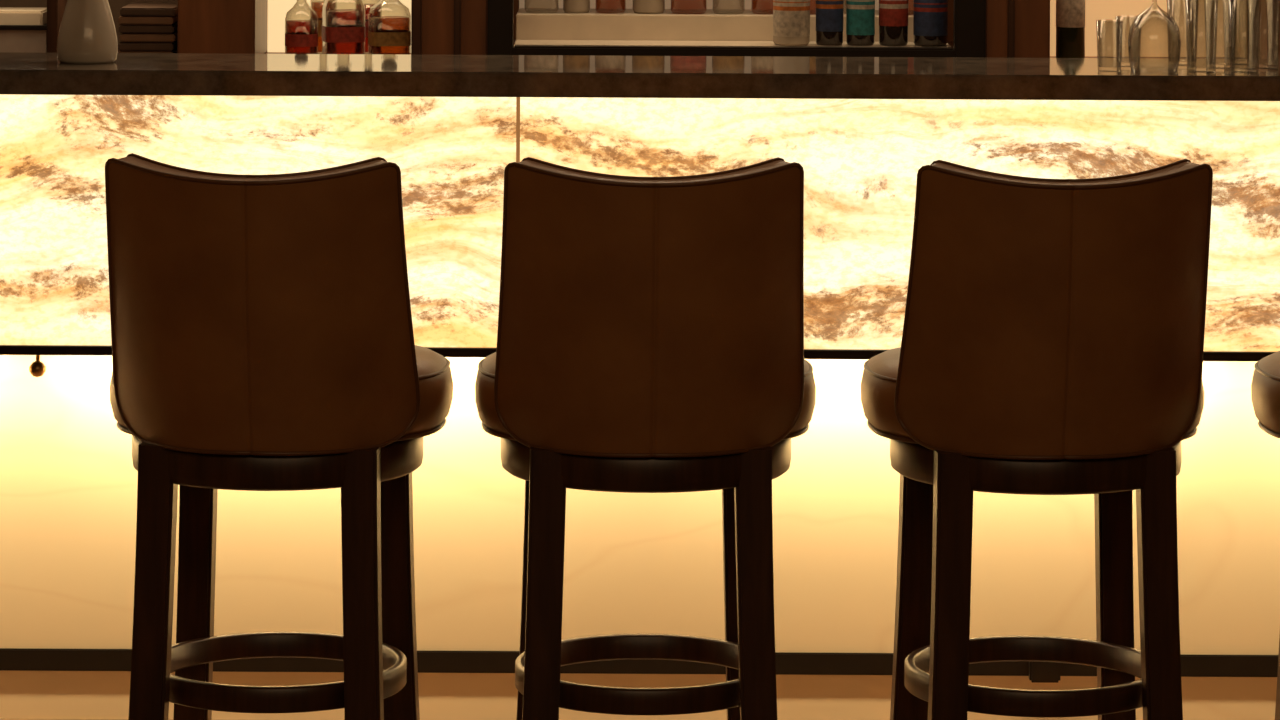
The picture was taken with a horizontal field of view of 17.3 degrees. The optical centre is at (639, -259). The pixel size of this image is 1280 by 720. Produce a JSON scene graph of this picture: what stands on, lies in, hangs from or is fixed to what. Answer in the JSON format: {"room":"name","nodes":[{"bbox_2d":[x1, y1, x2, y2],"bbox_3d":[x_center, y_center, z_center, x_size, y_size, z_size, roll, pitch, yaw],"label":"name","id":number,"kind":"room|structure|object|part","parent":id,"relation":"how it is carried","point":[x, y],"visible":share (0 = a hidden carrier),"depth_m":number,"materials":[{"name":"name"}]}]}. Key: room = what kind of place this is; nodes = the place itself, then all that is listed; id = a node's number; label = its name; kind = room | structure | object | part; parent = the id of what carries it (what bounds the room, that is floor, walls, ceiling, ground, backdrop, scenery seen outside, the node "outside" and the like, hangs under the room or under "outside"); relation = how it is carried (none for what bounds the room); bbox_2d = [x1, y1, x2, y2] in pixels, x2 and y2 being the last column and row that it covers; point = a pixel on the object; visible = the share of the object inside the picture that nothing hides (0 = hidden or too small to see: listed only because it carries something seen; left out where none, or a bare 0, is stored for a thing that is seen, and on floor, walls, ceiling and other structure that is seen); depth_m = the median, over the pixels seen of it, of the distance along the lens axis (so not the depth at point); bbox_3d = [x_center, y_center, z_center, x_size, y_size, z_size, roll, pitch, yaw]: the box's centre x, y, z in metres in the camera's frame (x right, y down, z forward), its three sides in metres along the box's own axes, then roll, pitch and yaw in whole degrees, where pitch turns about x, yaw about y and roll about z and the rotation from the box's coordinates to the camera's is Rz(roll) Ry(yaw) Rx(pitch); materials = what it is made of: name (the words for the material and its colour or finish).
{"room":"bar","nodes":[
{"label":"bar","id":0,"kind":"room"},
{"bbox_2d":[0,718,172,719],"bbox_3d":[-0.010,1.875,4.000,6.400,0.050,12.000,0,0,0],"label":"floor","id":1,"kind":"structure","parent":0,"point":[0,718],"depth_m":7.92,"materials":[{"name":"brown wood"}]},
{"bbox_2d":[105,153,452,719],"bbox_3d":[-0.607,1.257,6.965,0.570,1.180,0.571,0,0,6],"label":"bar stool","id":2,"kind":"object","parent":1,"relation":"on","point":[262,335],"visible":1,"depth_m":6.78,"materials":[{"name":"brown leather"}]},
{"bbox_3d":[-0.799,1.495,6.835,0.083,0.702,0.078,0,0,5],"label":"leg","id":3,"kind":"part","parent":2,"relation":"part of","materials":[{"name":"brown wood"}]},
{"bbox_3d":[-0.764,1.495,7.199,0.083,0.702,0.078,0,0,6],"label":"leg","id":4,"kind":"part","parent":2,"relation":"part of","materials":[{"name":"brown wood"}]},
{"bbox_3d":[-0.621,0.908,6.805,0.501,0.475,0.244,0,0,6],"label":"backrest","id":5,"kind":"part","parent":2,"relation":"part of","materials":[{"name":"brown leather"}]},
{"bbox_2d":[110,345,452,435],"bbox_3d":[-0.599,1.078,7.035,0.570,0.134,0.430,0,0,5],"label":"seat cushion","id":6,"kind":"object","parent":2,"relation":"on","point":[407,392],"depth_m":6.85,"materials":[{"name":"brown leather"}]},
{"bbox_3d":[-0.446,1.497,6.801,0.083,0.702,0.078,0,0,5],"label":"leg","id":7,"kind":"part","parent":2,"relation":"part of","materials":[{"name":"brown wood"}]},
{"bbox_3d":[-0.411,1.497,7.165,0.083,0.702,0.078,0,0,5],"label":"leg","id":8,"kind":"part","parent":2,"relation":"part of","materials":[{"name":"brown wood"}]},
{"bbox_2d":[0,52,1279,719],"bbox_3d":[-0.006,1.230,7.955,5.200,1.240,0.430,0,0,0],"label":"bar counter","id":9,"kind":"object","parent":1,"relation":"on","point":[861,130],"depth_m":7.92,"materials":[{"name":"stone"}]},
{"bbox_2d":[57,0,117,63],"bbox_3d":[-1.043,0.479,7.930,0.115,0.250,0.115,0,0,0],"label":"ceramic vase","id":10,"kind":"object","parent":9,"relation":"on","point":[87,34],"visible":1,"depth_m":7.89,"materials":[{"name":"white ceramic"}]},
{"bbox_3d":[-1.417,0.882,7.790,2.376,0.467,0.020,0,0,0],"label":"onyx panel","id":11,"kind":"part","parent":9,"relation":"part of","materials":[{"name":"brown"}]},
{"bbox_3d":[-0.006,1.131,7.784,5.200,0.017,0.032,0,0,0],"label":"ledge trim","id":12,"kind":"part","parent":9,"relation":"part of","materials":[{"name":"black metal"}]},
{"bbox_3d":[-0.009,1.738,7.926,5.200,0.041,0.008,0,0,0],"label":"rail","id":13,"kind":"part","parent":9,"relation":"part of","materials":[{"name":"black metal"}]},
{"bbox_3d":[-0.008,1.489,7.945,5.200,0.722,0.030,0,0,0],"label":"panel","id":14,"kind":"part","parent":9,"relation":"part of","materials":[{"name":"beige stone"}]},
{"bbox_2d":[0,52,1279,100],"bbox_3d":[-0.003,0.633,7.955,5.200,0.046,0.430,0,0,0],"label":"countertop","id":15,"kind":"structure","parent":9,"relation":"on","point":[205,74],"depth_m":7.74,"materials":[{"name":"stone"}]},
{"bbox_3d":[1.185,0.896,7.790,2.820,0.467,0.020,0,0,0],"label":"onyx panel","id":16,"kind":"part","parent":9,"relation":"part of","materials":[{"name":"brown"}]},
{"bbox_2d":[1096,20,1122,71],"bbox_3d":[0.876,0.567,7.840,0.050,0.095,0.050,0,0,0],"label":"drinking glass","id":17,"kind":"object","parent":9,"relation":"on","point":[1097,23],"visible":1,"depth_m":7.83,"materials":[{"name":"clear glass"}]},
{"bbox_2d":[1115,15,1141,66],"bbox_3d":[0.926,0.567,7.960,0.050,0.095,0.050,0,0,0],"label":"drinking glass","id":18,"kind":"object","parent":9,"relation":"on","point":[1140,18],"visible":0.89,"depth_m":7.95,"materials":[{"name":"clear glass"}]},
{"bbox_2d":[1128,10,1180,71],"bbox_3d":[0.963,0.515,7.860,0.099,0.200,0.099,0,0,0],"label":"wine glass","id":19,"kind":"object","parent":9,"relation":"on","point":[1176,69],"visible":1,"depth_m":7.86,"materials":[{"name":"clear glass"}]},
{"bbox_2d":[1167,0,1198,65],"bbox_3d":[1.033,0.540,8.000,0.062,0.150,0.062,0,0,0],"label":"drinking glass","id":20,"kind":"object","parent":9,"relation":"on","point":[1168,18],"visible":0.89,"depth_m":8.00,"materials":[{"name":"clear glass"}]},
{"bbox_2d":[1185,0,1217,72],"bbox_3d":[1.048,0.540,7.840,0.062,0.150,0.062,0,0,0],"label":"drinking glass","id":21,"kind":"object","parent":9,"relation":"on","point":[1186,1],"visible":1,"depth_m":7.83,"materials":[{"name":"clear glass"}]},
{"bbox_2d":[1204,0,1236,68],"bbox_3d":[1.096,0.541,7.930,0.062,0.150,0.062,0,0,0],"label":"drinking glass","id":22,"kind":"object","parent":9,"relation":"on","point":[1235,1],"visible":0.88,"depth_m":7.92,"materials":[{"name":"clear glass"}]},
{"bbox_2d":[1223,0,1254,64],"bbox_3d":[1.144,0.541,8.030,0.062,0.150,0.062,0,0,0],"label":"drinking glass","id":23,"kind":"object","parent":9,"relation":"on","point":[1224,16],"visible":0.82,"depth_m":8.03,"materials":[{"name":"clear glass"}]},
{"bbox_2d":[1228,0,1260,72],"bbox_3d":[1.128,0.541,7.840,0.062,0.150,0.062,0,0,0],"label":"drinking glass","id":24,"kind":"object","parent":9,"relation":"on","point":[1229,1],"visible":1,"depth_m":7.83,"materials":[{"name":"clear glass"}]},
{"bbox_2d":[1248,0,1279,68],"bbox_3d":[1.179,0.541,7.930,0.062,0.150,0.062,0,0,0],"label":"drinking glass","id":25,"kind":"object","parent":9,"relation":"on","point":[1250,28],"visible":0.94,"depth_m":7.92,"materials":[{"name":"clear glass"}]},
{"bbox_2d":[0,0,1279,58],"bbox_3d":[-0.002,0.375,9.485,6.200,2.950,0.790,0,0,0],"label":"bar cabinet","id":26,"kind":"object","parent":1,"relation":"on","point":[981,28],"visible":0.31,"depth_m":9.21,"materials":[{"name":"brown wood"}]},
{"bbox_2d":[0,7,46,52],"bbox_3d":[-1.383,0.642,9.300,0.180,0.100,0.170,0,0,0],"label":"box","id":27,"kind":"object","parent":26,"relation":"on","point":[22,29],"visible":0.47,"depth_m":9.22,"materials":[{"name":"beige cardboard"}]},
{"bbox_2d":[0,0,177,43],"bbox_3d":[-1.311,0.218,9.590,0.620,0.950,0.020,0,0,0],"label":"shelf","id":28,"kind":"object","parent":26,"relation":"attached to","point":[115,5],"depth_m":9.58,"materials":[{"name":"brown wood"}]},
{"bbox_2d":[118,2,177,52],"bbox_3d":[-1.077,0.637,9.260,0.124,0.112,0.200,0,0,0],"label":"books","id":29,"kind":"object","parent":26,"relation":"on","point":[145,27],"visible":0.76,"depth_m":9.16,"materials":[{"name":"brown paper"}]},
{"bbox_2d":[285,0,317,53],"bbox_3d":[-0.741,0.600,9.200,0.073,0.190,0.073,0,0,0],"label":"decanter","id":30,"kind":"object","parent":26,"relation":"on","point":[301,36],"visible":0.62,"depth_m":9.17,"materials":[{"name":"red glass"}]},
{"bbox_2d":[310,0,335,51],"bbox_3d":[-0.705,0.565,9.360,0.061,0.260,0.061,0,0,0],"label":"decanter","id":31,"kind":"object","parent":26,"relation":"on","point":[316,7],"visible":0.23,"depth_m":9.33,"materials":[{"name":"clear glass"}]},
{"bbox_2d":[322,0,364,53],"bbox_3d":[-0.653,0.578,9.250,0.089,0.235,0.089,0,0,-14],"label":"decanter","id":32,"kind":"object","parent":26,"relation":"on","point":[343,30],"visible":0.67,"depth_m":9.21,"materials":[{"name":"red glass"}]},
{"bbox_2d":[355,0,380,51],"bbox_3d":[-0.605,0.571,9.360,0.061,0.250,0.061,0,0,0],"label":"decanter","id":33,"kind":"object","parent":26,"relation":"on","point":[377,10],"visible":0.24,"depth_m":9.33,"materials":[{"name":"clear glass"}]},
{"bbox_2d":[368,0,410,54],"bbox_3d":[-0.548,0.591,9.200,0.087,0.210,0.087,0,0,-14],"label":"decanter","id":34,"kind":"object","parent":26,"relation":"on","point":[386,34],"visible":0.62,"depth_m":9.16,"materials":[{"name":"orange glass"}]},
{"bbox_3d":[-0.481,0.022,9.105,0.022,1.350,0.030,0,0,0],"label":"pillar moulding","id":35,"kind":"part","parent":26,"relation":"part of","materials":[{"name":"brown wood"}]},
{"bbox_3d":[-0.393,0.023,9.107,0.015,1.350,0.025,0,0,0],"label":"pillar moulding","id":36,"kind":"part","parent":26,"relation":"part of","materials":[{"name":"brown wood"}]},
{"bbox_3d":[-0.301,0.223,9.115,0.055,0.950,0.050,0,0,0],"label":"frame","id":37,"kind":"part","parent":26,"relation":"part of","materials":[{"name":"black wood"}]},
{"bbox_2d":[525,0,558,12],"bbox_3d":[-0.220,0.460,9.410,0.077,0.290,0.077,0,0,0],"label":"liquor bottle","id":38,"kind":"object","parent":26,"relation":"on","point":[558,0],"visible":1,"depth_m":9.39,"materials":[{"name":"clear glass"}]},
{"bbox_2d":[563,0,589,12],"bbox_3d":[-0.141,0.460,9.410,0.061,0.290,0.061,0,0,0],"label":"liquor bottle","id":39,"kind":"object","parent":26,"relation":"on","point":[569,6],"visible":1,"depth_m":9.38,"materials":[{"name":"beige glass"}]},
{"bbox_2d":[595,0,625,12],"bbox_3d":[-0.065,0.461,9.410,0.069,0.290,0.069,0,0,0],"label":"liquor bottle","id":40,"kind":"object","parent":26,"relation":"on","point":[601,6],"visible":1,"depth_m":9.38,"materials":[{"name":"orange glass"}]},
{"bbox_2d":[633,0,664,12],"bbox_3d":[0.020,0.461,9.410,0.073,0.290,0.073,0,0,0],"label":"liquor bottle","id":41,"kind":"object","parent":26,"relation":"on","point":[639,6],"visible":1,"depth_m":9.38,"materials":[{"name":"beige glass"}]},
{"bbox_2d":[671,0,706,13],"bbox_3d":[0.110,0.462,9.410,0.081,0.290,0.081,0,0,0],"label":"liquor bottle","id":42,"kind":"object","parent":26,"relation":"on","point":[677,6],"visible":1,"depth_m":9.37,"materials":[{"name":"glass"}]},
{"bbox_3d":[0.203,0.681,9.115,0.957,0.040,0.050,0,0,0],"label":"frame","id":43,"kind":"part","parent":26,"relation":"part of","materials":[{"name":"black wood"}]},
{"bbox_2d":[751,0,772,13],"bbox_3d":[0.284,0.463,9.410,0.069,0.290,0.069,0,0,0],"label":"liquor bottle","id":44,"kind":"object","parent":26,"relation":"on","point":[757,6],"visible":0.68,"depth_m":9.38,"materials":[{"name":"glass"}]},
{"bbox_2d":[773,0,809,45],"bbox_3d":[0.333,0.513,9.200,0.081,0.300,0.081,0,0,0],"label":"liquor bottle","id":45,"kind":"object","parent":26,"relation":"on","point":[791,18],"visible":1,"depth_m":9.17,"materials":[{"name":"white glass"}]},
{"bbox_2d":[810,0,815,13],"bbox_3d":[0.383,0.463,9.410,0.073,0.290,0.073,0,0,0],"label":"liquor bottle","id":46,"kind":"object","parent":26,"relation":"on","point":[812,2],"visible":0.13,"depth_m":9.38,"materials":[{"name":"gold metal"}]},
{"bbox_2d":[816,0,843,45],"bbox_3d":[0.416,0.513,9.200,0.061,0.300,0.061,0,0,0],"label":"liquor bottle","id":47,"kind":"object","parent":26,"relation":"on","point":[829,13],"visible":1,"depth_m":9.17,"materials":[{"name":"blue glass"}]},
{"bbox_2d":[846,0,874,45],"bbox_3d":[0.484,0.513,9.200,0.063,0.300,0.063,0,0,0],"label":"liquor bottle","id":48,"kind":"object","parent":26,"relation":"on","point":[860,14],"visible":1,"depth_m":9.17,"materials":[{"name":"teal glass"}]},
{"bbox_2d":[879,0,907,45],"bbox_3d":[0.556,0.509,9.200,0.065,0.310,0.065,0,0,0],"label":"liquor bottle","id":49,"kind":"object","parent":26,"relation":"on","point":[893,14],"visible":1,"depth_m":9.17,"materials":[{"name":"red glass"}]},
{"bbox_2d":[908,0,913,14],"bbox_3d":[0.591,0.464,9.410,0.073,0.290,0.073,0,0,0],"label":"liquor bottle","id":50,"kind":"object","parent":26,"relation":"on","point":[910,2],"visible":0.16,"depth_m":9.38,"materials":[{"name":"glass"}]},
{"bbox_2d":[913,0,947,45],"bbox_3d":[0.637,0.519,9.200,0.075,0.290,0.075,0,0,0],"label":"liquor bottle","id":51,"kind":"object","parent":26,"relation":"on","point":[930,17],"visible":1,"depth_m":9.17,"materials":[{"name":"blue glass"}]},
{"bbox_3d":[0.717,0.229,9.115,0.067,0.950,0.050,0,0,0],"label":"frame","id":52,"kind":"part","parent":26,"relation":"part of","materials":[{"name":"black wood"}]},
{"bbox_3d":[0.807,0.029,9.107,0.015,1.350,0.025,0,0,0],"label":"pillar moulding","id":53,"kind":"part","parent":26,"relation":"part of","materials":[{"name":"brown wood"}]},
{"bbox_2d":[1056,0,1084,57],"bbox_3d":[0.948,0.549,9.240,0.065,0.310,0.065,0,0,0],"label":"wine bottle","id":54,"kind":"object","parent":26,"relation":"on","point":[1070,14],"visible":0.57,"depth_m":9.21,"materials":[{"name":"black glass"}]},
{"bbox_2d":[475,157,815,719],"bbox_3d":[0.011,1.260,6.964,0.570,1.180,0.571,0,0,-3],"label":"bar stool","id":55,"kind":"object","parent":1,"relation":"on","point":[650,333],"visible":1,"depth_m":6.76,"materials":[{"name":"brown leather"}]},
{"bbox_3d":[-0.177,1.498,7.175,0.083,0.702,0.078,0,0,-3],"label":"leg","id":56,"kind":"part","parent":55,"relation":"part of","materials":[{"name":"brown wood"}]},
{"bbox_3d":[-0.161,1.498,6.809,0.083,0.702,0.078,0,0,-2],"label":"leg","id":57,"kind":"part","parent":55,"relation":"part of","materials":[{"name":"brown wood"}]},
{"bbox_2d":[475,352,815,434],"bbox_3d":[0.009,1.081,7.035,0.570,0.134,0.430,0,0,-2],"label":"seat cushion","id":58,"kind":"object","parent":55,"relation":"on","point":[511,398],"depth_m":6.85,"materials":[{"name":"brown leather"}]},
{"bbox_3d":[0.020,0.911,6.804,0.501,0.475,0.244,0,0,-2],"label":"backrest","id":59,"kind":"part","parent":55,"relation":"part of","materials":[{"name":"brown leather"}]},
{"bbox_3d":[0.177,1.500,7.191,0.083,0.702,0.078,0,0,-2],"label":"leg","id":60,"kind":"part","parent":55,"relation":"part of","materials":[{"name":"brown wood"}]},
{"bbox_3d":[0.194,1.500,6.825,0.083,0.702,0.078,0,0,-2],"label":"leg","id":61,"kind":"part","parent":55,"relation":"part of","materials":[{"name":"brown wood"}]},
{"bbox_2d":[861,159,1212,719],"bbox_3d":[0.662,1.264,6.965,0.570,1.180,0.571,0,0,-5],"label":"bar stool","id":62,"kind":"object","parent":1,"relation":"on","point":[1052,343],"visible":1,"depth_m":6.78,"materials":[{"name":"brown leather"}]},
{"bbox_3d":[0.463,1.501,7.165,0.083,0.702,0.078,0,0,-5],"label":"leg","id":63,"kind":"part","parent":62,"relation":"part of","materials":[{"name":"brown wood"}]},
{"bbox_3d":[0.498,1.502,6.801,0.083,0.702,0.078,0,0,-6],"label":"leg","id":64,"kind":"part","parent":62,"relation":"part of","materials":[{"name":"brown wood"}]},
{"bbox_2d":[861,347,1203,437],"bbox_3d":[0.656,1.084,7.035,0.570,0.134,0.430,0,0,-5],"label":"seat cushion","id":65,"kind":"object","parent":62,"relation":"on","point":[904,394],"depth_m":6.85,"materials":[{"name":"brown leather"}]},
{"bbox_3d":[0.679,0.915,6.805,0.501,0.475,0.244,0,0,-6],"label":"backrest","id":66,"kind":"part","parent":62,"relation":"part of","materials":[{"name":"brown leather"}]},
{"bbox_3d":[0.816,1.503,7.199,0.083,0.702,0.078,0,0,-5],"label":"leg","id":67,"kind":"part","parent":62,"relation":"part of","materials":[{"name":"brown wood"}]},
{"bbox_3d":[0.851,1.504,6.835,0.083,0.702,0.078,0,0,-5],"label":"leg","id":68,"kind":"part","parent":62,"relation":"part of","materials":[{"name":"brown wood"}]},
{"bbox_2d":[1251,351,1279,719],"bbox_3d":[1.319,1.267,6.965,0.570,1.180,0.571,0,0,-5],"label":"bar stool","id":69,"kind":"object","parent":1,"relation":"on","point":[1265,385],"visible":1,"depth_m":6.99,"materials":[{"name":"brown leather"}]},
{"bbox_2d":[1251,351,1279,433],"bbox_3d":[1.313,1.088,7.035,0.570,0.134,0.430,0,0,-5],"label":"seat cushion","id":70,"kind":"object","parent":69,"relation":"on","point":[1265,385],"depth_m":6.98,"materials":[{"name":"brown leather"}]},
{"bbox_3d":[1.121,1.505,7.167,0.083,0.702,0.078,0,0,-5],"label":"leg","id":71,"kind":"part","parent":69,"relation":"part of","materials":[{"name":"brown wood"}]},
{"bbox_2d":[513,0,953,40],"bbox_3d":[-0.002,0.350,9.950,6.400,3.000,0.100,0,0,0],"label":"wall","id":72,"kind":"structure","parent":0,"point":[516,2],"depth_m":9.90,"materials":[{"name":"brown wood"}]}
]}

